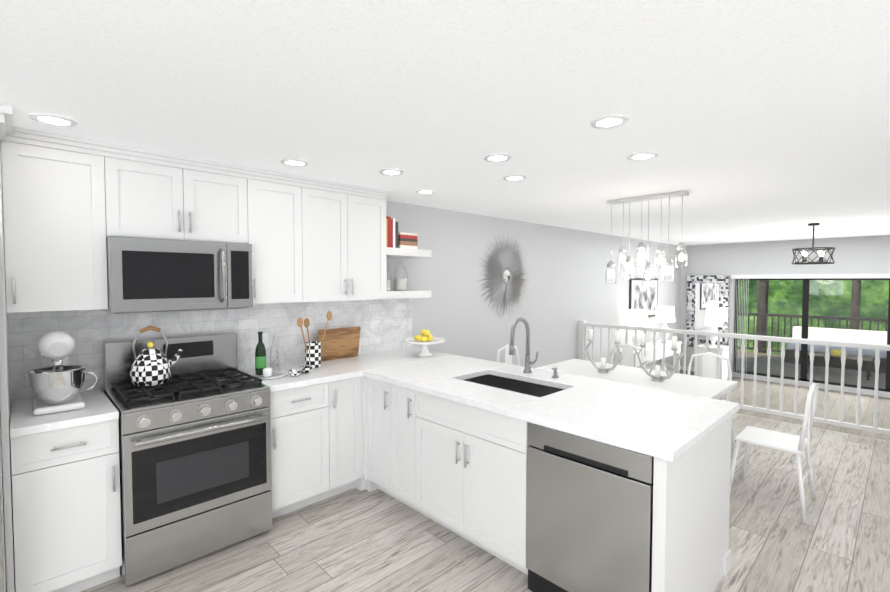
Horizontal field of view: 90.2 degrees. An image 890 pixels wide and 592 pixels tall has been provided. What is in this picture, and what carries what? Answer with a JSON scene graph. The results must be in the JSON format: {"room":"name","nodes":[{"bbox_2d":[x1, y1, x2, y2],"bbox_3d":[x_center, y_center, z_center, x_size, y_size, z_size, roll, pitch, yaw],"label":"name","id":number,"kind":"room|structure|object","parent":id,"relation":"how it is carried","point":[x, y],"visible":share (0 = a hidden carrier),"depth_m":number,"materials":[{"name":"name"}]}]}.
{"room":"dining room and kitchen","nodes":[
{"label":"dining room and kitchen","id":0,"kind":"room"},
{"bbox_2d":[102,200,681,391],"bbox_3d":[0.365,0.484,5.173,13.440,2.830,0.120,-2,3,-44],"label":"wall","id":1,"kind":"structure","parent":0,"point":[566,286],"depth_m":5.72,"materials":[{"name":"grey paint"}]},
{"bbox_2d":[0,104,12,156],"bbox_3d":[-2.467,-0.573,1.828,0.993,0.478,0.707,-2,3,-44],"label":"upper cabinet","id":2,"kind":"object","parent":1,"relation":"attached to","point":[6,123],"visible":0.54,"depth_m":1.97,"materials":[{"name":"white wood"}]},
{"bbox_2d":[1,141,107,312],"bbox_3d":[-2.114,-0.344,2.411,0.402,0.840,0.370,-2,3,-44],"label":"upper cabinet","id":3,"kind":"object","parent":1,"relation":"attached to","point":[54,225],"visible":1,"depth_m":2.29,"materials":[{"name":"white wood"}]},
{"bbox_2d":[104,157,247,243],"bbox_3d":[-1.696,-0.561,2.806,0.760,0.435,0.370,-2,3,-44],"label":"upper cabinet","id":4,"kind":"object","parent":1,"relation":"attached to","point":[148,200],"visible":0.96,"depth_m":2.66,"materials":[{"name":"white wood"}]},
{"bbox_2d":[101,236,252,313],"bbox_3d":[-1.662,-0.126,2.786,0.756,0.424,0.468,-2,3,-44],"label":"microwave","id":5,"kind":"object","parent":4,"relation":"attached to","point":[152,275],"visible":1,"depth_m":2.61,"materials":[{"name":"silver metal"}]},
{"bbox_2d":[0,127,390,199],"bbox_3d":[-1.421,-0.822,3.064,2.330,0.068,0.367,-2,3,-44],"label":"crown molding","id":6,"kind":"structure","parent":1,"relation":"attached to","point":[52,140],"depth_m":2.65,"materials":[{"name":"white wood"}]},
{"bbox_2d":[7,298,411,401],"bbox_3d":[-1.365,0.293,3.408,2.870,0.505,0.010,-2,3,-44],"label":"backsplash","id":7,"kind":"structure","parent":1,"relation":"attached to","point":[385,324],"depth_m":3.17,"materials":[{"name":"tile"}]},
{"bbox_2d":[262,333,267,347],"bbox_3d":[-1.384,0.342,3.379,0.070,0.114,0.008,-2,3,-44],"label":"electrical outlet plate","id":8,"kind":"object","parent":1,"relation":"attached to","point":[265,338],"visible":0.21,"depth_m":3.38,"materials":[{"name":"white plastic"}]},
{"bbox_2d":[247,179,302,303],"bbox_3d":[-1.284,-0.373,3.209,0.383,0.840,0.370,-2,3,-44],"label":"upper cabinet","id":9,"kind":"object","parent":1,"relation":"attached to","point":[275,225],"visible":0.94,"depth_m":3.10,"materials":[{"name":"white wood"}]},
{"bbox_2d":[301,187,386,301],"bbox_3d":[-0.873,-0.387,3.605,0.758,0.840,0.370,-2,3,-44],"label":"upper cabinet","id":10,"kind":"object","parent":1,"relation":"attached to","point":[344,255],"visible":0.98,"depth_m":3.47,"materials":[{"name":"white wood"}]},
{"bbox_2d":[386,247,431,298],"bbox_3d":[-0.427,-0.206,4.092,0.548,0.445,0.297,-2,3,-44],"label":"floating shelf","id":11,"kind":"object","parent":1,"relation":"attached to","point":[403,253],"visible":0.64,"depth_m":4.00,"materials":[{"name":"white wood"}]},
{"bbox_2d":[387,268,394,290],"bbox_3d":[-0.539,-0.166,3.987,0.109,0.240,0.109,2,3,37],"label":"jar","id":12,"kind":"object","parent":11,"relation":"on","point":[388,281],"depth_m":3.97,"materials":[{"name":"clear glass"}]},
{"bbox_2d":[386,216,416,248],"bbox_3d":[-0.464,-0.563,4.032,0.370,0.270,0.220,-2,3,-44],"label":"books","id":13,"kind":"object","parent":11,"relation":"on","point":[395,238],"visible":0.46,"depth_m":3.92,"materials":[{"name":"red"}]},
{"bbox_2d":[395,261,407,290],"bbox_3d":[-0.410,-0.186,4.112,0.128,0.270,0.128,2,3,37],"label":"jar","id":14,"kind":"object","parent":11,"relation":"on","point":[400,284],"depth_m":4.07,"materials":[{"name":"clear glass"}]},
{"bbox_2d":[477,234,529,315],"bbox_3d":[0.745,-0.250,5.397,1.041,1.046,0.041,-2,3,-44],"label":"sunburst mirror","id":15,"kind":"object","parent":1,"relation":"attached to","point":[505,278],"visible":0.96,"depth_m":5.37,"materials":[{"name":"silver metal"}]},
{"bbox_2d":[629,278,657,316],"bbox_3d":[3.725,0.039,8.288,1.240,0.740,0.030,-2,3,-44],"label":"picture frame","id":16,"kind":"object","parent":1,"relation":"attached to","point":[644,297],"visible":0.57,"depth_m":8.24,"materials":[{"name":"grey"}]},
{"bbox_2d":[0,0,889,245],"bbox_3d":[2.165,-0.914,3.254,13.440,0.100,5.310,-2,3,-44],"label":"ceiling","id":17,"kind":"structure","parent":0,"point":[758,121],"depth_m":1.82,"materials":[{"name":"paint"}]},
{"bbox_2d":[29,113,77,126],"bbox_3d":[-1.819,-0.817,2.064,0.168,0.008,0.168,0,2,1],"label":"recessed light","id":18,"kind":"object","parent":17,"relation":"in","point":[50,119],"depth_m":2.05,"materials":[{"name":"white"}]},
{"bbox_2d":[281,159,308,166],"bbox_3d":[-0.949,-0.843,2.811,0.168,0.008,0.168,2,3,37],"label":"recessed light","id":19,"kind":"object","parent":17,"relation":"in","point":[290,162],"depth_m":2.80,"materials":[{"name":"white plastic"}]},
{"bbox_2d":[379,169,403,175],"bbox_3d":[-0.369,-0.851,3.054,0.168,0.008,0.168,2,3,37],"label":"recessed light","id":20,"kind":"object","parent":17,"relation":"in","point":[392,172],"depth_m":3.05,"materials":[{"name":"white"}]},
{"bbox_2d":[415,189,435,193],"bbox_3d":[-0.164,-0.875,3.730,0.168,0.008,0.168,2,3,37],"label":"recessed light","id":21,"kind":"object","parent":17,"relation":"in","point":[424,191],"depth_m":3.72,"materials":[{"name":"white plastic"}]},
{"bbox_2d":[483,154,511,161],"bbox_3d":[0.320,-0.839,2.700,0.168,0.008,0.168,1,2,19],"label":"recessed light","id":22,"kind":"object","parent":17,"relation":"in","point":[492,157],"depth_m":2.69,"materials":[{"name":"white"}]},
{"bbox_2d":[503,175,525,180],"bbox_3d":[0.505,-0.858,3.228,0.168,0.008,0.168,0,2,1],"label":"recessed light","id":23,"kind":"object","parent":17,"relation":"in","point":[511,177],"depth_m":3.22,"materials":[{"name":"white"}]},
{"bbox_2d":[590,115,628,128],"bbox_3d":[0.773,-0.817,2.087,0.168,0.008,0.168,2,3,37],"label":"recessed light","id":24,"kind":"object","parent":17,"relation":"in","point":[608,121],"depth_m":2.08,"materials":[{"name":"white plastic"}]},
{"bbox_2d":[627,152,657,160],"bbox_3d":[1.188,-0.838,2.667,0.168,0.008,0.168,2,3,37],"label":"recessed light","id":25,"kind":"object","parent":17,"relation":"in","point":[641,156],"depth_m":2.67,"materials":[{"name":"white"}]},
{"bbox_2d":[605,190,688,285],"bbox_3d":[1.791,-0.489,3.975,0.156,0.798,0.691,-2,3,-44],"label":"pendant lights","id":26,"kind":"object","parent":17,"relation":"hanging from","point":[660,250],"visible":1,"depth_m":3.93,"materials":[{"name":"silver metal"}]},
{"bbox_2d":[791,223,834,264],"bbox_3d":[4.855,-0.688,5.847,0.444,0.531,0.444,-2,3,-44],"label":"drum chandelier","id":27,"kind":"object","parent":17,"relation":"hanging from","point":[819,261],"visible":0.98,"depth_m":5.83,"materials":[{"name":"black"}]},
{"bbox_2d":[79,413,889,591],"bbox_3d":[0.617,1.704,1.854,8.900,0.384,5.070,-2,3,-44],"label":"floor","id":28,"kind":"structure","parent":0,"point":[358,540],"depth_m":2.65,"materials":[{"name":"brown wood"}]},
{"bbox_2d":[0,410,6,591],"bbox_3d":[-2.427,0.623,1.785,0.912,1.790,0.832,-2,3,-44],"label":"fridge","id":29,"kind":"object","parent":28,"relation":"on","point":[3,583],"visible":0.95,"depth_m":1.87,"materials":[{"name":"silver metal"}]},
{"bbox_2d":[0,157,15,591],"bbox_3d":[-2.168,0.420,2.186,0.024,2.168,0.657,-2,3,-44],"label":"panel","id":30,"kind":"object","parent":28,"relation":"on","point":[5,405],"visible":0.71,"depth_m":1.96,"materials":[{"name":"white"}]},
{"bbox_2d":[10,419,121,591],"bbox_3d":[-2.017,1.062,2.359,0.397,0.874,0.650,-2,3,-44],"label":"base cabinet","id":31,"kind":"object","parent":28,"relation":"on","point":[66,509],"visible":1,"depth_m":2.14,"materials":[{"name":"white wood"}]},
{"bbox_2d":[10,390,118,437],"bbox_3d":[-2.020,0.603,2.346,0.397,0.040,0.642,-2,3,-44],"label":"countertop","id":32,"kind":"structure","parent":31,"relation":"on","point":[98,408],"depth_m":2.19,"materials":[{"name":"white stone"}]},
{"bbox_2d":[27,331,97,415],"bbox_3d":[-2.015,0.384,2.339,0.279,0.396,0.358,-2,3,-44],"label":"stand mixer","id":33,"kind":"object","parent":32,"relation":"on","point":[56,380],"visible":1,"depth_m":2.23,"materials":[{"name":"white metal"}]},
{"bbox_2d":[103,332,271,585],"bbox_3d":[-1.555,0.881,2.710,0.754,1.210,0.723,-2,3,-44],"label":"gas range","id":34,"kind":"object","parent":28,"relation":"on","point":[195,456],"visible":0.94,"depth_m":2.51,"materials":[{"name":"silver metal"}]},
{"bbox_2d":[130,326,182,386],"bbox_3d":[-1.724,0.350,2.656,0.273,0.349,0.206,-2,3,-44],"label":"tea kettle","id":35,"kind":"object","parent":34,"relation":"on","point":[150,366],"visible":0.98,"depth_m":2.58,"materials":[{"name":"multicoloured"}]},
{"bbox_2d":[269,382,329,518],"bbox_3d":[-1.169,1.033,3.175,0.427,0.874,0.650,-2,3,-44],"label":"base cabinet","id":36,"kind":"object","parent":28,"relation":"on","point":[300,445],"visible":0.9,"depth_m":2.97,"materials":[{"name":"white wood"}]},
{"bbox_2d":[239,361,357,391],"bbox_3d":[-1.084,0.572,3.245,0.667,0.040,0.646,-2,3,-44],"label":"countertop","id":37,"kind":"structure","parent":36,"relation":"on","point":[328,372],"depth_m":3.12,"materials":[{"name":"white stone"}]},
{"bbox_2d":[246,370,288,379],"bbox_3d":[-1.237,0.549,3.090,0.280,0.014,0.280,-2,3,-44],"label":"round tray","id":38,"kind":"object","parent":37,"relation":"on","point":[282,374],"visible":0.4,"depth_m":3.07,"materials":[{"name":"white ceramic"}]},
{"bbox_2d":[255,331,280,376],"bbox_3d":[-1.227,0.398,3.092,0.156,0.301,0.156,-2,3,-44],"label":"oil bottles","id":39,"kind":"object","parent":38,"relation":"on","point":[260,361],"visible":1,"depth_m":3.07,"materials":[{"name":"green glass"}]},
{"bbox_2d":[288,367,305,375],"bbox_3d":[-1.043,0.536,3.082,0.089,0.040,0.090,-2,3,-44],"label":"bowl","id":40,"kind":"object","parent":37,"relation":"on","point":[302,369],"depth_m":3.07,"materials":[{"name":"ceramic"}]},
{"bbox_2d":[301,366,311,372],"bbox_3d":[-1.001,0.532,3.192,0.089,0.040,0.090,-2,3,-44],"label":"bowl","id":41,"kind":"object","parent":37,"relation":"on","point":[308,368],"depth_m":3.18,"materials":[{"name":"ceramic"}]},
{"bbox_2d":[297,311,331,367],"bbox_3d":[-1.014,0.332,3.391,0.295,0.426,0.125,-2,3,-44],"label":"utensil crock","id":42,"kind":"object","parent":37,"relation":"on","point":[313,354],"visible":0.98,"depth_m":3.35,"materials":[{"name":"multicoloured ceramic"}]},
{"bbox_2d":[323,377,361,499],"bbox_3d":[-0.918,1.024,3.417,0.270,0.874,0.650,-2,3,-44],"label":"base cabinet","id":43,"kind":"object","parent":28,"relation":"on","point":[345,434],"visible":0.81,"depth_m":3.21,"materials":[{"name":"white wood"}]},
{"bbox_2d":[355,376,377,491],"bbox_3d":[-0.487,1.010,3.827,0.920,0.874,0.657,-2,3,-44],"label":"base cabinet","id":44,"kind":"object","parent":28,"relation":"on","point":[363,483],"visible":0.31,"depth_m":3.29,"materials":[{"name":"white wood"}]},
{"bbox_2d":[367,377,401,501],"bbox_3d":[-0.163,1.022,3.482,0.934,0.874,0.290,-2,3,-44],"label":"base cabinet","id":45,"kind":"object","parent":28,"relation":"on","point":[379,429],"visible":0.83,"depth_m":3.19,"materials":[{"name":"white wood"}]},
{"bbox_2d":[391,384,425,515],"bbox_3d":[0.027,1.029,3.284,0.934,0.874,0.260,-2,3,-44],"label":"base cabinet","id":46,"kind":"object","parent":28,"relation":"on","point":[403,443],"visible":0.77,"depth_m":2.99,"materials":[{"name":"white wood"}]},
{"bbox_2d":[415,391,528,574],"bbox_3d":[0.422,1.043,2.874,0.934,0.874,0.878,-2,3,-44],"label":"base cabinet","id":47,"kind":"object","parent":28,"relation":"on","point":[471,474],"visible":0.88,"depth_m":2.52,"materials":[{"name":"white wood"}]},
{"bbox_2d":[326,347,738,461],"bbox_3d":[0.266,0.679,3.062,1.020,0.242,2.787,-2,3,-44],"label":"countertop","id":48,"kind":"structure","parent":47,"relation":"on","point":[666,425],"depth_m":2.49,"materials":[{"name":"white stone"}]},
{"bbox_2d":[317,326,360,360],"bbox_3d":[-0.926,0.403,3.713,0.480,0.268,0.069,-2,3,-44],"label":"cutting board","id":49,"kind":"object","parent":48,"relation":"on","point":[339,343],"visible":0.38,"depth_m":3.73,"materials":[{"name":"brown wood"}]},
{"bbox_2d":[403,337,445,356],"bbox_3d":[-0.182,0.456,3.923,0.380,0.142,0.380,-2,3,-44],"label":"cake stand","id":50,"kind":"object","parent":48,"relation":"on","point":[424,351],"visible":0.9,"depth_m":3.89,"materials":[{"name":"white ceramic"}]},
{"bbox_2d":[414,329,432,341],"bbox_3d":[-0.180,0.346,3.917,0.174,0.099,0.177,-2,3,-44],"label":"lemons","id":51,"kind":"object","parent":50,"relation":"on","point":[425,335],"visible":1,"depth_m":3.87,"materials":[{"name":"yellow food"}]},
{"bbox_2d":[509,317,538,372],"bbox_3d":[0.553,0.353,3.114,0.242,0.404,0.124,-2,3,-44],"label":"faucet","id":52,"kind":"object","parent":48,"relation":"on","point":[528,364],"visible":0.98,"depth_m":3.17,"materials":[{"name":"silver metal"}]},
{"bbox_2d":[552,367,557,377],"bbox_3d":[0.750,0.523,3.031,0.063,0.070,0.044,-2,3,-44],"label":"soap dispenser","id":53,"kind":"object","parent":48,"relation":"on","point":[555,375],"visible":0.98,"depth_m":3.03,"materials":[{"name":"silver metal"}]},
{"bbox_2d":[497,344,519,365],"bbox_3d":[0.835,0.975,4.703,0.468,0.885,0.470,-2,3,-44],"label":"dining chair","id":54,"kind":"object","parent":28,"relation":"on","point":[507,358],"visible":0.23,"depth_m":4.83,"materials":[{"name":"white wood"}]},
{"bbox_2d":[526,422,653,591],"bbox_3d":[0.843,1.066,2.240,0.608,0.872,0.614,-2,3,-44],"label":"dishwasher","id":55,"kind":"object","parent":28,"relation":"on","point":[589,515],"visible":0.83,"depth_m":2.01,"materials":[{"name":"silver metal"}]},
{"bbox_2d":[610,344,644,366],"bbox_3d":[1.858,0.974,4.740,0.470,0.885,0.468,-2,3,-44],"label":"dining chair","id":56,"kind":"object","parent":28,"relation":"on","point":[627,352],"visible":0.29,"depth_m":4.87,"materials":[{"name":"white wood"}]},
{"bbox_2d":[536,359,736,399],"bbox_3d":[1.586,1.073,3.926,0.900,0.740,1.500,-2,3,-44],"label":"dining table","id":57,"kind":"object","parent":28,"relation":"on","point":[712,388],"visible":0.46,"depth_m":3.76,"materials":[{"name":"white"}]},
{"bbox_2d":[582,329,624,372],"bbox_3d":[1.447,0.505,4.050,0.094,0.384,0.418,-2,3,-44],"label":"candelabra","id":58,"kind":"object","parent":57,"relation":"on","point":[602,369],"visible":1,"depth_m":4.04,"materials":[{"name":"silver metal"}]},
{"bbox_2d":[633,333,684,381],"bbox_3d":[1.780,0.517,3.704,0.094,0.384,0.420,-2,3,-44],"label":"candelabra","id":59,"kind":"object","parent":57,"relation":"on","point":[656,377],"visible":1,"depth_m":3.69,"materials":[{"name":"silver metal"}]},
{"bbox_2d":[652,416,731,591],"bbox_3d":[0.268,1.036,3.089,0.947,0.874,2.769,-2,3,-44],"label":"panels","id":60,"kind":"object","parent":28,"relation":"on","point":[691,551],"visible":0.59,"depth_m":2.01,"materials":[{"name":"white wood"}]},
{"bbox_2d":[688,352,734,448],"bbox_3d":[2.413,0.994,4.164,0.470,0.885,0.468,-2,3,-44],"label":"dining chair","id":61,"kind":"object","parent":28,"relation":"on","point":[709,363],"visible":0.35,"depth_m":4.28,"materials":[{"name":"white wood"}]},
{"bbox_2d":[578,320,889,434],"bbox_3d":[3.214,0.898,5.474,0.090,0.980,3.415,-2,3,-44],"label":"balustrade railing","id":62,"kind":"object","parent":28,"relation":"on","point":[583,325],"visible":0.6,"depth_m":4.95,"materials":[{"name":"white wood"}]},
{"bbox_2d":[730,383,818,522],"bbox_3d":[2.359,1.028,3.193,0.468,0.885,0.470,-2,3,-44],"label":"dining chair","id":63,"kind":"object","parent":28,"relation":"on","point":[781,441],"visible":1,"depth_m":3.13,"materials":[{"name":"white wood"}]},
{"bbox_2d":[675,370,889,440],"bbox_3d":[2.165,1.904,3.353,13.200,0.120,5.070,-2,3,-44],"label":"floor","id":64,"kind":"structure","parent":0,"point":[866,412],"depth_m":6.95,"materials":[{"name":"brown wood"}]},
{"bbox_2d":[612,339,681,373],"bbox_3d":[3.692,1.289,8.020,2.100,0.780,0.400,-2,3,-44],"label":"console table","id":65,"kind":"object","parent":64,"relation":"on","point":[658,350],"visible":0.44,"depth_m":7.86,"materials":[{"name":"white wood"}]},
{"bbox_2d":[627,309,647,349],"bbox_3d":[3.281,0.574,7.556,0.340,0.680,0.340,-2,3,-44],"label":"table lamp","id":66,"kind":"object","parent":65,"relation":"on","point":[637,317],"visible":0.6,"depth_m":7.43,"materials":[{"name":"white ceramic"}]},
{"bbox_2d":[655,306,674,342],"bbox_3d":[4.181,0.543,8.423,0.340,0.680,0.340,-2,3,-44],"label":"table lamp","id":67,"kind":"object","parent":65,"relation":"on","point":[664,314],"visible":0.77,"depth_m":8.30,"materials":[{"name":"white ceramic"}]},
{"bbox_2d":[697,343,728,379],"bbox_3d":[5.320,1.321,8.818,0.490,0.660,0.490,-2,3,-44],"label":"side table","id":68,"kind":"object","parent":64,"relation":"on","point":[723,366],"visible":0.5,"depth_m":8.68,"materials":[{"name":"white wood"}]},
{"bbox_2d":[705,311,722,345],"bbox_3d":[5.320,0.650,8.787,0.306,0.680,0.306,-2,3,-44],"label":"table lamp","id":69,"kind":"object","parent":68,"relation":"on","point":[713,318],"visible":0.98,"depth_m":8.69,"materials":[{"name":"white ceramic"}]},
{"bbox_2d":[680,235,889,397],"bbox_3d":[6.962,0.387,7.923,0.120,2.830,5.070,-2,3,-44],"label":"wall","id":70,"kind":"structure","parent":0,"point":[862,255],"depth_m":8.46,"materials":[{"name":"grey paint"}]},
{"bbox_2d":[681,366,728,375],"bbox_3d":[5.505,1.586,9.378,0.015,0.090,0.947,-2,3,-44],"label":"baseboard","id":71,"kind":"structure","parent":70,"relation":"attached to","point":[681,368],"depth_m":9.58,"materials":[{"name":"white"}]},
{"bbox_2d":[686,275,729,346],"bbox_3d":[5.501,0.330,9.312,0.049,1.525,0.780,-2,3,-44],"label":"mirror","id":72,"kind":"object","parent":70,"relation":"attached to","point":[705,293],"visible":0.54,"depth_m":9.31,"materials":[{"name":"mirror"}]},
{"bbox_2d":[733,278,889,391],"bbox_3d":[7.070,0.633,7.820,0.060,1.925,3.380,-2,3,-44],"label":"window","id":73,"kind":"structure","parent":70,"relation":"in","point":[804,351],"depth_m":8.18,"materials":[{"name":"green glass"}]},
{"bbox_2d":[731,273,889,373],"bbox_3d":[6.989,0.601,7.741,0.096,1.975,3.460,-2,3,-44],"label":"vertical blinds","id":74,"kind":"object","parent":73,"relation":"attached to","point":[792,276],"visible":0.94,"depth_m":8.40,"materials":[{"name":"white"}]},
{"label":"outside","id":75,"kind":"structure","parent":0,"visible":0},
{"bbox_2d":[737,312,887,388],"bbox_3d":[8.585,1.119,8.866,3.470,1.140,12.000,-2,3,-44],"label":"deck","id":76,"kind":"object","parent":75,"point":[848,379],"depth_m":10.02,"materials":[{"name":"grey wood"}]},
{"bbox_2d":[784,326,886,380],"bbox_3d":[8.790,1.181,9.066,2.100,0.797,3.000,-2,3,-44],"label":"furniture","id":77,"kind":"object","parent":76,"relation":"on","point":[873,335],"depth_m":9.69,"materials":[{"name":"white fabric"}]},
{"bbox_2d":[737,280,888,354],"bbox_3d":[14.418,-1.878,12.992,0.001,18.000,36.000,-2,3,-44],"label":"trees","id":78,"kind":"object","parent":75,"point":[832,297],"depth_m":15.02,"materials":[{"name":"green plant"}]},
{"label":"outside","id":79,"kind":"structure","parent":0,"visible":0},
{"bbox_2d":[756,280,768,352],"bbox_3d":[10.042,-0.912,13.988,0.466,14.004,0.313,1,2,34],"label":"trunk","id":80,"kind":"object","parent":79,"point":[764,302],"depth_m":13.92,"materials":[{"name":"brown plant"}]},
{"bbox_2d":[850,280,860,329],"bbox_3d":[12.216,-0.883,13.152,0.240,14.003,0.394,-2,3,-44],"label":"trunk","id":81,"kind":"object","parent":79,"point":[856,288],"depth_m":13.12,"materials":[{"name":"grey plant"}]}
]}

